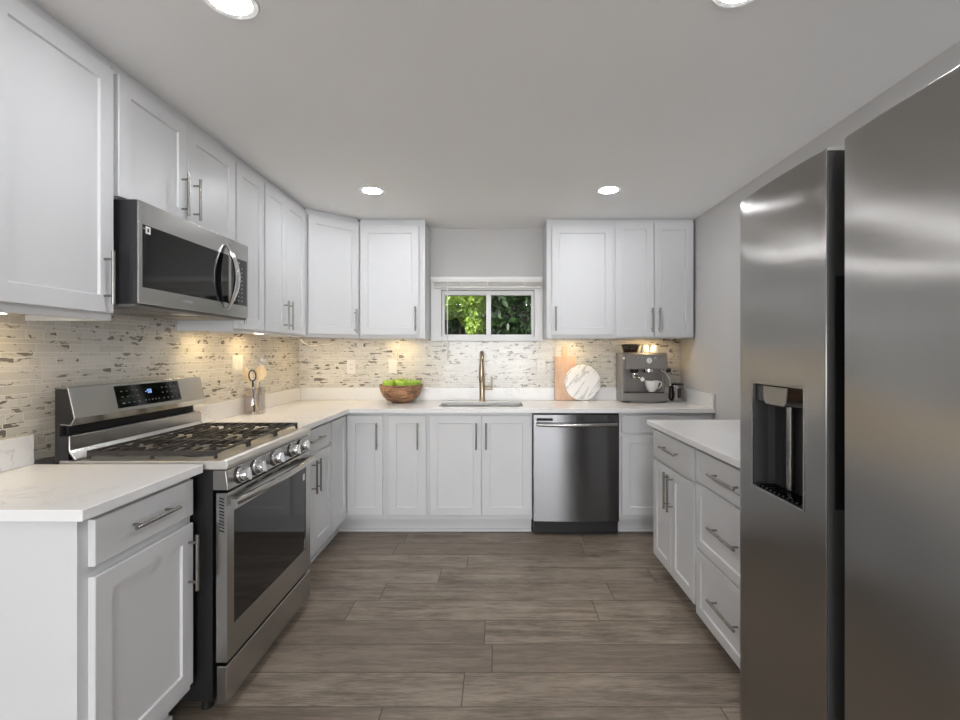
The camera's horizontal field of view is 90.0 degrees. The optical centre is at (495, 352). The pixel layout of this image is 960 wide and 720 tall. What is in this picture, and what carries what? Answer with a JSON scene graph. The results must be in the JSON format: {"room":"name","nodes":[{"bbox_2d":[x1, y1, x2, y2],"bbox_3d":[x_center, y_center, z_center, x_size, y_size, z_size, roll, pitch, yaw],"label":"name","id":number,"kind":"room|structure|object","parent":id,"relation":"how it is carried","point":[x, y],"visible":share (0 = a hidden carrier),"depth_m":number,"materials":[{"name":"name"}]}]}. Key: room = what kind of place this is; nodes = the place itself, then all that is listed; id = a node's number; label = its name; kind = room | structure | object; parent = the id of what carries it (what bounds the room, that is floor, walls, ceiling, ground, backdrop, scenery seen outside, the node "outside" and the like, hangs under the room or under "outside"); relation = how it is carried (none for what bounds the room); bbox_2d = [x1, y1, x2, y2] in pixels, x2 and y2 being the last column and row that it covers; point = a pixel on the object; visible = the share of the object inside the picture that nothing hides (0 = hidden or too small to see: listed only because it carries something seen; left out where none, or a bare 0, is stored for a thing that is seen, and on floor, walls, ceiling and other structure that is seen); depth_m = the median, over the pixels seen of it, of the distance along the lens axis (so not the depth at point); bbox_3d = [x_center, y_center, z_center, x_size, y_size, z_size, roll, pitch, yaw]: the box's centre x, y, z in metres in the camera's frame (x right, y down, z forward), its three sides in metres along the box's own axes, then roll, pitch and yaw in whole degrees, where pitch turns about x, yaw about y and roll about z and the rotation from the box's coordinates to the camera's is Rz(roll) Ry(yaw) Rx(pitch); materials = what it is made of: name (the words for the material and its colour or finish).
{"room":"kitchen","nodes":[
{"label":"kitchen","id":0,"kind":"room"},
{"bbox_2d":[34,456,54,463],"bbox_3d":[-1.715,0.125,-1.010,0.150,2.310,9.980,0,0,0],"label":"wall","id":1,"kind":"structure","parent":0,"point":[50,460],"depth_m":1.75,"materials":[{"name":"beige tile"}]},
{"bbox_2d":[0,0,115,320],"bbox_3d":[-1.464,-0.571,1.451,0.348,0.917,0.452,0,0,0],"label":"upper cabinet","id":2,"kind":"object","parent":1,"relation":"attached to","point":[58,257],"visible":1,"depth_m":1.45,"materials":[{"name":"white paint"}]},
{"bbox_2d":[0,314,298,460],"bbox_3d":[-1.634,0.095,2.289,0.010,0.570,3.379,0,0,0],"label":"backsplash","id":3,"kind":"structure","parent":1,"relation":"attached to","point":[37,358],"depth_m":2.03,"materials":[{"name":"tile"}]},
{"bbox_2d":[108,59,234,240],"bbox_3d":[-1.464,-0.787,2.065,0.348,0.483,0.770,0,0,0],"label":"upper cabinet","id":4,"kind":"object","parent":1,"relation":"attached to","point":[162,160],"visible":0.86,"depth_m":1.95,"materials":[{"name":"white paint"}]},
{"bbox_2d":[111,199,247,319],"bbox_3d":[-1.414,-0.354,2.074,0.422,0.380,0.753,0,0,0],"label":"microwave","id":5,"kind":"object","parent":4,"relation":"attached to","point":[169,266],"visible":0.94,"depth_m":1.91,"materials":[{"name":"grey metal"}]},
{"bbox_2d":[177,152,263,332],"bbox_3d":[-1.464,-0.571,2.603,0.348,0.917,0.301,0,0,0],"label":"upper cabinet","id":6,"kind":"object","parent":1,"relation":"attached to","point":[249,186],"visible":0.41,"depth_m":2.60,"materials":[{"name":"white paint"}]},
{"bbox_2d":[232,355,242,374],"bbox_3d":[-1.625,0.075,3.020,0.008,0.120,0.120,0,0,0],"label":"light switch","id":7,"kind":"object","parent":1,"relation":"attached to","point":[237,360],"visible":0.94,"depth_m":3.01,"materials":[{"name":"white plastic"}]},
{"bbox_2d":[212,174,304,336],"bbox_3d":[-1.464,-0.571,3.069,0.348,0.917,0.628,0,0,0],"label":"upper cabinet","id":8,"kind":"object","parent":1,"relation":"attached to","point":[284,217],"visible":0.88,"depth_m":3.00,"materials":[{"name":"white paint"}]},
{"bbox_2d":[168,522,739,719],"bbox_3d":[-0.055,1.330,-1.010,3.470,0.100,10.280,0,0,0],"label":"floor","id":9,"kind":"structure","parent":0,"point":[531,625],"depth_m":2.16,"materials":[{"name":"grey wood"}]},
{"bbox_2d":[0,478,199,719],"bbox_3d":[-1.323,0.850,1.445,0.628,0.861,0.450,0,0,0],"label":"base cabinet","id":10,"kind":"object","parent":9,"relation":"on","point":[96,613],"visible":0.98,"depth_m":1.27,"materials":[{"name":"white paint"}]},
{"bbox_2d":[0,435,202,521],"bbox_3d":[-1.325,0.351,1.431,0.606,0.134,0.490,0,0,0],"label":"countertop","id":11,"kind":"structure","parent":10,"relation":"on","point":[29,491],"depth_m":1.43,"materials":[{"name":"white stone"}]},
{"bbox_2d":[54,377,314,709],"bbox_3d":[-1.224,0.701,2.068,0.666,1.158,0.758,0,0,0],"label":"gas range","id":12,"kind":"object","parent":9,"relation":"on","point":[251,515],"visible":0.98,"depth_m":1.85,"materials":[{"name":"silver metal"}]},
{"bbox_2d":[59,427,310,469],"bbox_3d":[-1.241,0.394,2.068,0.596,0.036,0.757,0,0,0],"label":"cooktop","id":13,"kind":"object","parent":12,"relation":"in","point":[240,456],"depth_m":1.79,"materials":[{"name":"silver metal"}]},
{"bbox_2d":[179,450,314,701],"bbox_3d":[-1.220,0.821,2.068,0.659,0.818,0.758,0,0,0],"label":"oven","id":14,"kind":"object","parent":12,"relation":"in","point":[251,515],"depth_m":1.81,"materials":[{"name":"silver glass"}]},
{"bbox_2d":[308,421,330,563],"bbox_3d":[-1.323,0.850,2.760,0.628,0.861,0.591,0,0,0],"label":"base cabinet","id":15,"kind":"object","parent":9,"relation":"on","point":[320,435],"visible":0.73,"depth_m":2.86,"materials":[{"name":"white paint"}]},
{"bbox_2d":[317,413,387,553],"bbox_3d":[-1.208,0.850,3.517,0.859,0.861,0.919,0,0,0],"label":"base cabinet","id":16,"kind":"object","parent":9,"relation":"on","point":[358,440],"visible":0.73,"depth_m":3.36,"materials":[{"name":"white paint"}]},
{"bbox_2d":[193,387,715,428],"bbox_3d":[-0.050,0.351,3.215,3.154,0.134,1.505,0,0,0],"label":"countertop","id":17,"kind":"structure","parent":16,"relation":"on","point":[310,407],"depth_m":3.55,"materials":[{"name":"white stone"}]},
{"bbox_2d":[379,384,422,402],"bbox_3d":[-0.745,0.316,3.772,0.342,0.142,0.342,0,0,0],"label":"fruit bowl","id":18,"kind":"object","parent":17,"relation":"on","point":[408,393],"visible":0.9,"depth_m":3.65,"materials":[{"name":"brown wood"}]},
{"bbox_2d":[383,380,393,385],"bbox_3d":[-0.824,0.243,3.682,0.082,0.080,0.081,0,0,17],"label":"apple","id":19,"kind":"object","parent":18,"relation":"in","point":[389,383],"visible":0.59,"depth_m":3.65,"materials":[{"name":"green food"}]},
{"bbox_2d":[396,380,406,385],"bbox_3d":[-0.724,0.238,3.668,0.082,0.077,0.082,0,0,0],"label":"apple","id":20,"kind":"object","parent":18,"relation":"in","point":[398,383],"visible":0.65,"depth_m":3.64,"materials":[{"name":"green food"}]},
{"bbox_2d":[406,379,416,384],"bbox_3d":[-0.657,0.241,3.717,0.082,0.080,0.082,0,0,-9],"label":"apple","id":21,"kind":"object","parent":18,"relation":"in","point":[411,382],"visible":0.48,"depth_m":3.69,"materials":[{"name":"green food"}]},
{"bbox_2d":[442,406,518,406],"bbox_3d":[-0.110,0.508,3.640,0.648,0.180,0.358,0,0,0],"label":"sink","id":22,"kind":"object","parent":17,"relation":"in","point":[442,406],"visible":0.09,"depth_m":3.80,"materials":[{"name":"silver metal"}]},
{"bbox_2d":[479,351,492,400],"bbox_3d":[-0.084,0.185,3.799,0.114,0.406,0.200,0,0,0],"label":"faucet","id":23,"kind":"object","parent":17,"relation":"on","point":[482,387],"visible":1,"depth_m":3.85,"materials":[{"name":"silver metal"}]},
{"bbox_2d":[554,345,575,399],"bbox_3d":[0.566,0.162,3.934,0.175,0.450,0.067,0,0,0],"label":"cutting board","id":24,"kind":"object","parent":17,"relation":"on","point":[564,363],"visible":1,"depth_m":3.93,"materials":[{"name":"brown wood"}]},
{"bbox_2d":[564,365,599,400],"bbox_3d":[0.703,0.241,3.904,0.292,0.291,0.044,0,0,0],"label":"marble board","id":25,"kind":"object","parent":17,"relation":"on","point":[582,382],"visible":1,"depth_m":3.90,"materials":[{"name":"white stone"}]},
{"bbox_2d":[616,344,670,402],"bbox_3d":[1.176,0.157,3.805,0.386,0.460,0.251,0,0,0],"label":"espresso machine","id":26,"kind":"object","parent":17,"relation":"on","point":[632,367],"visible":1,"depth_m":3.74,"materials":[{"name":"metal"}]},
{"bbox_2d":[641,345,648,351],"bbox_3d":[1.192,-0.033,3.840,0.072,0.056,0.072,0,0,0],"label":"espresso cup","id":27,"kind":"object","parent":26,"relation":"on","point":[644,348],"visible":1,"depth_m":3.82,"materials":[{"name":"white ceramic"}]},
{"bbox_2d":[644,380,661,391],"bbox_3d":[1.229,0.262,3.777,0.120,0.088,0.112,0,0,41],"label":"coffee cup","id":28,"kind":"object","parent":26,"relation":"on","point":[651,386],"visible":1,"depth_m":3.75,"materials":[{"name":"white ceramic"}]},
{"bbox_2d":[650,345,658,351],"bbox_3d":[1.268,-0.033,3.840,0.072,0.056,0.072,0,0,0],"label":"espresso cup","id":29,"kind":"object","parent":26,"relation":"on","point":[654,348],"visible":1,"depth_m":3.82,"materials":[{"name":"white ceramic"}]},
{"bbox_2d":[669,383,683,401],"bbox_3d":[1.432,0.313,3.795,0.105,0.148,0.092,0,0,-44],"label":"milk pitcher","id":30,"kind":"object","parent":17,"relation":"on","point":[676,390],"visible":1,"depth_m":3.77,"materials":[{"name":"silver metal"}]},
{"bbox_3d":[-1.539,0.303,3.060,0.132,0.168,0.132,0,0,0],"label":"jar","id":31,"kind":"object","parent":17,"relation":"on","visible":0},
{"bbox_2d":[242,367,258,412],"bbox_3d":[-1.556,0.234,3.048,0.109,0.290,0.011,0,0,0],"label":"wooden spoon","id":32,"kind":"object","parent":31,"relation":"in","point":[245,372],"visible":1,"depth_m":3.04,"materials":[{"name":"brown wood"}]},
{"bbox_2d":[248,370,255,411],"bbox_3d":[-1.539,0.240,3.032,0.052,0.270,0.010,0,0,0],"label":"masher","id":33,"kind":"object","parent":31,"relation":"in","point":[250,370],"visible":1,"depth_m":3.03,"materials":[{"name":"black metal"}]},
{"bbox_2d":[250,365,266,411],"bbox_3d":[-1.521,0.227,3.074,0.106,0.304,0.011,0,0,0],"label":"wooden spoon","id":34,"kind":"object","parent":31,"relation":"in","point":[260,371],"visible":0.8,"depth_m":3.07,"materials":[{"name":"brown wood"}]},
{"bbox_2d":[256,358,266,408],"bbox_3d":[-1.504,0.203,3.082,0.067,0.344,0.066,0,0,0],"label":"ladle","id":35,"kind":"object","parent":31,"relation":"in","point":[261,360],"visible":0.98,"depth_m":3.08,"materials":[{"name":"silver metal"}]},
{"bbox_2d":[386,413,428,531],"bbox_3d":[-0.628,0.850,3.650,0.297,0.861,0.652,0,0,0],"label":"base cabinet","id":36,"kind":"object","parent":9,"relation":"on","point":[406,433],"visible":0.87,"depth_m":3.37,"materials":[{"name":"white paint"}]},
{"bbox_2d":[428,413,531,531],"bbox_3d":[-0.113,0.850,3.650,0.733,0.861,0.652,0,0,0],"label":"base cabinet","id":37,"kind":"object","parent":9,"relation":"on","point":[480,464],"visible":0.96,"depth_m":3.37,"materials":[{"name":"white paint"}]},
{"bbox_2d":[531,413,618,532],"bbox_3d":[0.560,0.851,3.605,0.598,0.858,0.649,0,0,0],"label":"dishwasher","id":38,"kind":"object","parent":9,"relation":"on","point":[575,456],"visible":0.98,"depth_m":3.34,"materials":[{"name":"silver metal"}]},
{"bbox_2d":[618,413,712,531],"bbox_3d":[1.196,0.850,3.668,0.661,0.861,0.616,0,0,0],"label":"base cabinet","id":39,"kind":"object","parent":9,"relation":"on","point":[636,456],"visible":0.22,"depth_m":3.37,"materials":[{"name":"white paint"}]},
{"bbox_2d":[653,429,698,604],"bbox_3d":[1.216,0.857,2.568,0.624,0.847,0.607,0,0,0],"label":"base cabinet","id":40,"kind":"object","parent":9,"relation":"on","point":[674,464],"visible":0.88,"depth_m":2.51,"materials":[{"name":"white paint"}]},
{"bbox_2d":[647,420,739,468],"bbox_3d":[1.218,0.417,2.272,0.620,0.030,1.240,0,0,0],"label":"countertop","id":41,"kind":"structure","parent":40,"relation":"on","point":[720,439],"depth_m":2.39,"materials":[{"name":"white stone"}]},
{"bbox_2d":[696,450,739,668],"bbox_3d":[1.216,0.857,1.959,0.624,0.847,0.610,0,0,0],"label":"base cabinet","id":42,"kind":"object","parent":9,"relation":"on","point":[718,484],"visible":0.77,"depth_m":2.03,"materials":[{"name":"white paint"}]},
{"bbox_2d":[740,65,959,719],"bbox_3d":[1.151,0.389,1.155,0.709,1.783,0.913,0,0,0],"label":"refrigerator","id":43,"kind":"object","parent":9,"relation":"on","point":[850,256],"visible":1,"depth_m":1.08,"materials":[{"name":"grey metal"}]},
{"bbox_2d":[299,229,680,382],"bbox_3d":[-0.055,0.125,4.055,3.470,2.310,0.150,0,0,0],"label":"wall","id":44,"kind":"structure","parent":0,"point":[453,252],"depth_m":3.98,"materials":[{"name":"grey paint"}]},
{"bbox_2d":[304,208,359,337],"bbox_3d":[-1.341,-0.571,3.682,0.594,0.917,0.592,0,0,0],"label":"upper cabinet","id":45,"kind":"object","parent":44,"relation":"attached to","point":[332,241],"visible":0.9,"depth_m":3.52,"materials":[{"name":"white paint"}]},
{"bbox_2d":[300,339,335,346],"bbox_3d":[-1.424,-0.083,3.824,0.282,0.063,0.062,0,0,-36],"label":"loose cable","id":46,"kind":"object","parent":45,"relation":"hanging from","point":[300,339],"visible":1,"depth_m":3.85,"materials":[{"name":"white plastic"}]},
{"bbox_2d":[347,360,355,373],"bbox_3d":[-1.195,0.115,3.965,0.072,0.116,0.007,0,0,0],"label":"wall outlet","id":47,"kind":"object","parent":44,"relation":"attached to","point":[351,364],"visible":1,"depth_m":3.96,"materials":[{"name":"white plastic"}]},
{"bbox_2d":[349,363,352,370],"bbox_3d":[-1.195,0.115,3.962,0.034,0.068,0.002,0,0,0],"label":"socket","id":48,"kind":"object","parent":47,"relation":"attached to","point":[350,364],"depth_m":3.96,"materials":[{"name":"white plastic"}]},
{"bbox_2d":[388,359,396,372],"bbox_3d":[-0.853,0.110,3.965,0.072,0.116,0.008,0,0,0],"label":"wall outlet","id":49,"kind":"object","parent":44,"relation":"attached to","point":[392,363],"visible":1,"depth_m":3.96,"materials":[{"name":"white plastic"}]},
{"bbox_2d":[360,219,429,338],"bbox_3d":[-0.795,-0.571,3.804,0.501,0.917,0.348,0,0,0],"label":"upper cabinet","id":50,"kind":"object","parent":44,"relation":"attached to","point":[394,253],"visible":1,"depth_m":3.67,"materials":[{"name":"white paint"}]},
{"bbox_2d":[430,277,542,340],"bbox_3d":[-0.077,-0.362,4.006,0.926,0.527,0.128,0,0,0],"label":"window","id":51,"kind":"structure","parent":44,"relation":"in","point":[536,295],"depth_m":3.96,"materials":[{"name":"white paint"}]},
{"bbox_2d":[433,279,541,361],"bbox_3d":[-0.070,-0.267,3.926,0.890,0.674,0.060,0,0,0],"label":"window blind","id":52,"kind":"object","parent":51,"relation":"attached to","point":[447,284],"visible":1,"depth_m":3.91,"materials":[{"name":"white plastic"}]},
{"bbox_2d":[299,338,678,386],"bbox_3d":[-0.056,0.083,3.974,3.145,0.406,0.010,0,0,0],"label":"backsplash","id":53,"kind":"structure","parent":44,"relation":"attached to","point":[510,364],"depth_m":3.97,"materials":[{"name":"stone"}]},
{"bbox_2d":[537,359,545,372],"bbox_3d":[0.374,0.110,3.965,0.072,0.116,0.007,0,0,0],"label":"wall outlet","id":54,"kind":"object","parent":44,"relation":"attached to","point":[541,363],"visible":1,"depth_m":3.96,"materials":[{"name":"white plastic"}]},
{"bbox_2d":[539,362,542,369],"bbox_3d":[0.374,0.110,3.962,0.034,0.068,0.002,0,0,0],"label":"socket","id":55,"kind":"object","parent":54,"relation":"attached to","point":[540,363],"depth_m":3.96,"materials":[{"name":"white plastic"}]},
{"bbox_2d":[543,219,612,338],"bbox_3d":[0.645,-0.571,3.804,0.512,0.917,0.348,0,0,0],"label":"upper cabinet","id":56,"kind":"object","parent":44,"relation":"attached to","point":[577,253],"visible":1,"depth_m":3.67,"materials":[{"name":"white paint"}]},
{"bbox_2d":[613,219,692,338],"bbox_3d":[1.209,-0.571,3.804,0.614,0.917,0.348,0,0,0],"label":"upper cabinet","id":57,"kind":"object","parent":44,"relation":"attached to","point":[653,258],"visible":0.94,"depth_m":3.67,"materials":[{"name":"white paint"}]},
{"bbox_2d":[31,0,959,228],"bbox_3d":[-0.055,-1.105,-1.010,3.470,0.150,10.280,0,0,0],"label":"ceiling","id":58,"kind":"structure","parent":0,"point":[466,114],"depth_m":1.84,"materials":[{"name":"paint"}]},
{"bbox_2d":[204,0,259,19],"bbox_3d":[-0.775,-1.026,1.400,0.156,0.005,0.156,0,0,0],"label":"recessed light","id":59,"kind":"object","parent":58,"relation":"in","point":[237,9],"visible":1,"depth_m":1.43,"materials":[{"name":"white paint"}]},
{"bbox_2d":[211,0,251,14],"bbox_3d":[-0.775,-1.027,1.400,0.112,0.002,0.112,0,0,0],"label":"diffuser","id":60,"kind":"object","parent":59,"relation":"attached to","point":[224,7],"depth_m":1.42,"materials":[{"name":"white plastic"}]},
{"bbox_2d":[359,186,384,194],"bbox_3d":[-0.785,-1.026,3.040,0.156,0.005,0.156,0,0,0],"label":"recessed light","id":61,"kind":"object","parent":58,"relation":"in","point":[370,190],"visible":1,"depth_m":3.03,"materials":[{"name":"white"}]},
{"bbox_2d":[363,188,380,193],"bbox_3d":[-0.785,-1.027,3.040,0.112,0.002,0.112,0,0,0],"label":"diffuser","id":62,"kind":"object","parent":61,"relation":"attached to","point":[365,190],"depth_m":3.03,"materials":[{"name":"white plastic"}]},
{"bbox_2d":[596,186,620,194],"bbox_3d":[0.710,-1.026,3.030,0.156,0.005,0.156,0,0,0],"label":"recessed light","id":63,"kind":"object","parent":58,"relation":"in","point":[606,190],"visible":1,"depth_m":3.03,"materials":[{"name":"white"}]},
{"bbox_2d":[599,187,617,192],"bbox_3d":[0.710,-1.027,3.030,0.112,0.002,0.112,0,0,0],"label":"diffuser","id":64,"kind":"object","parent":63,"relation":"attached to","point":[602,189],"depth_m":3.03,"materials":[{"name":"white plastic"}]},
{"bbox_2d":[712,0,753,7],"bbox_3d":[0.690,-1.026,1.350,0.156,0.005,0.156,0,0,0],"label":"recessed light","id":65,"kind":"object","parent":58,"relation":"in","point":[722,3],"visible":1,"depth_m":1.41,"materials":[{"name":"white"}]},
{"bbox_2d":[723,0,742,2],"bbox_3d":[0.690,-1.027,1.350,0.112,0.002,0.112,0,0,0],"label":"diffuser","id":66,"kind":"object","parent":65,"relation":"attached to","point":[724,1],"depth_m":1.40,"materials":[{"name":"white plastic"}]},
{"bbox_2d":[681,41,959,419],"bbox_3d":[1.605,0.125,-1.010,0.150,2.310,9.980,0,0,0],"label":"wall","id":67,"kind":"structure","parent":0,"point":[710,360],"depth_m":3.17,"materials":[{"name":"grey paint"}]},
{"label":"outside","id":68,"kind":"structure","parent":0,"visible":0},
{"bbox_3d":[0.000,1.630,13.070,28.000,0.100,17.860,0,0,0],"label":"ground","id":69,"kind":"structure","parent":68,"visible":0},
{"bbox_2d":[445,296,491,334],"bbox_3d":[-0.548,0.226,6.603,1.019,2.713,0.811,0,0,0],"label":"shrub","id":70,"kind":"object","parent":69,"relation":"on","point":[472,316],"visible":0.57,"depth_m":6.41,"materials":[{"name":"green plant"}]},
{"bbox_2d":[445,296,529,334],"bbox_3d":[3.004,-0.852,12.376,12.500,5.339,1.757,0,0,0],"label":"hedge","id":71,"kind":"object","parent":69,"relation":"on","point":[454,319],"visible":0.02,"depth_m":12.14,"materials":[{"name":"green plant"}]},
{"bbox_2d":[445,296,530,334],"bbox_3d":[1.026,-0.643,8.020,4.210,4.455,3.902,0,0,0],"label":"tree","id":72,"kind":"object","parent":69,"relation":"on","point":[508,305],"visible":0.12,"depth_m":8.27,"materials":[{"name":"green plant"}]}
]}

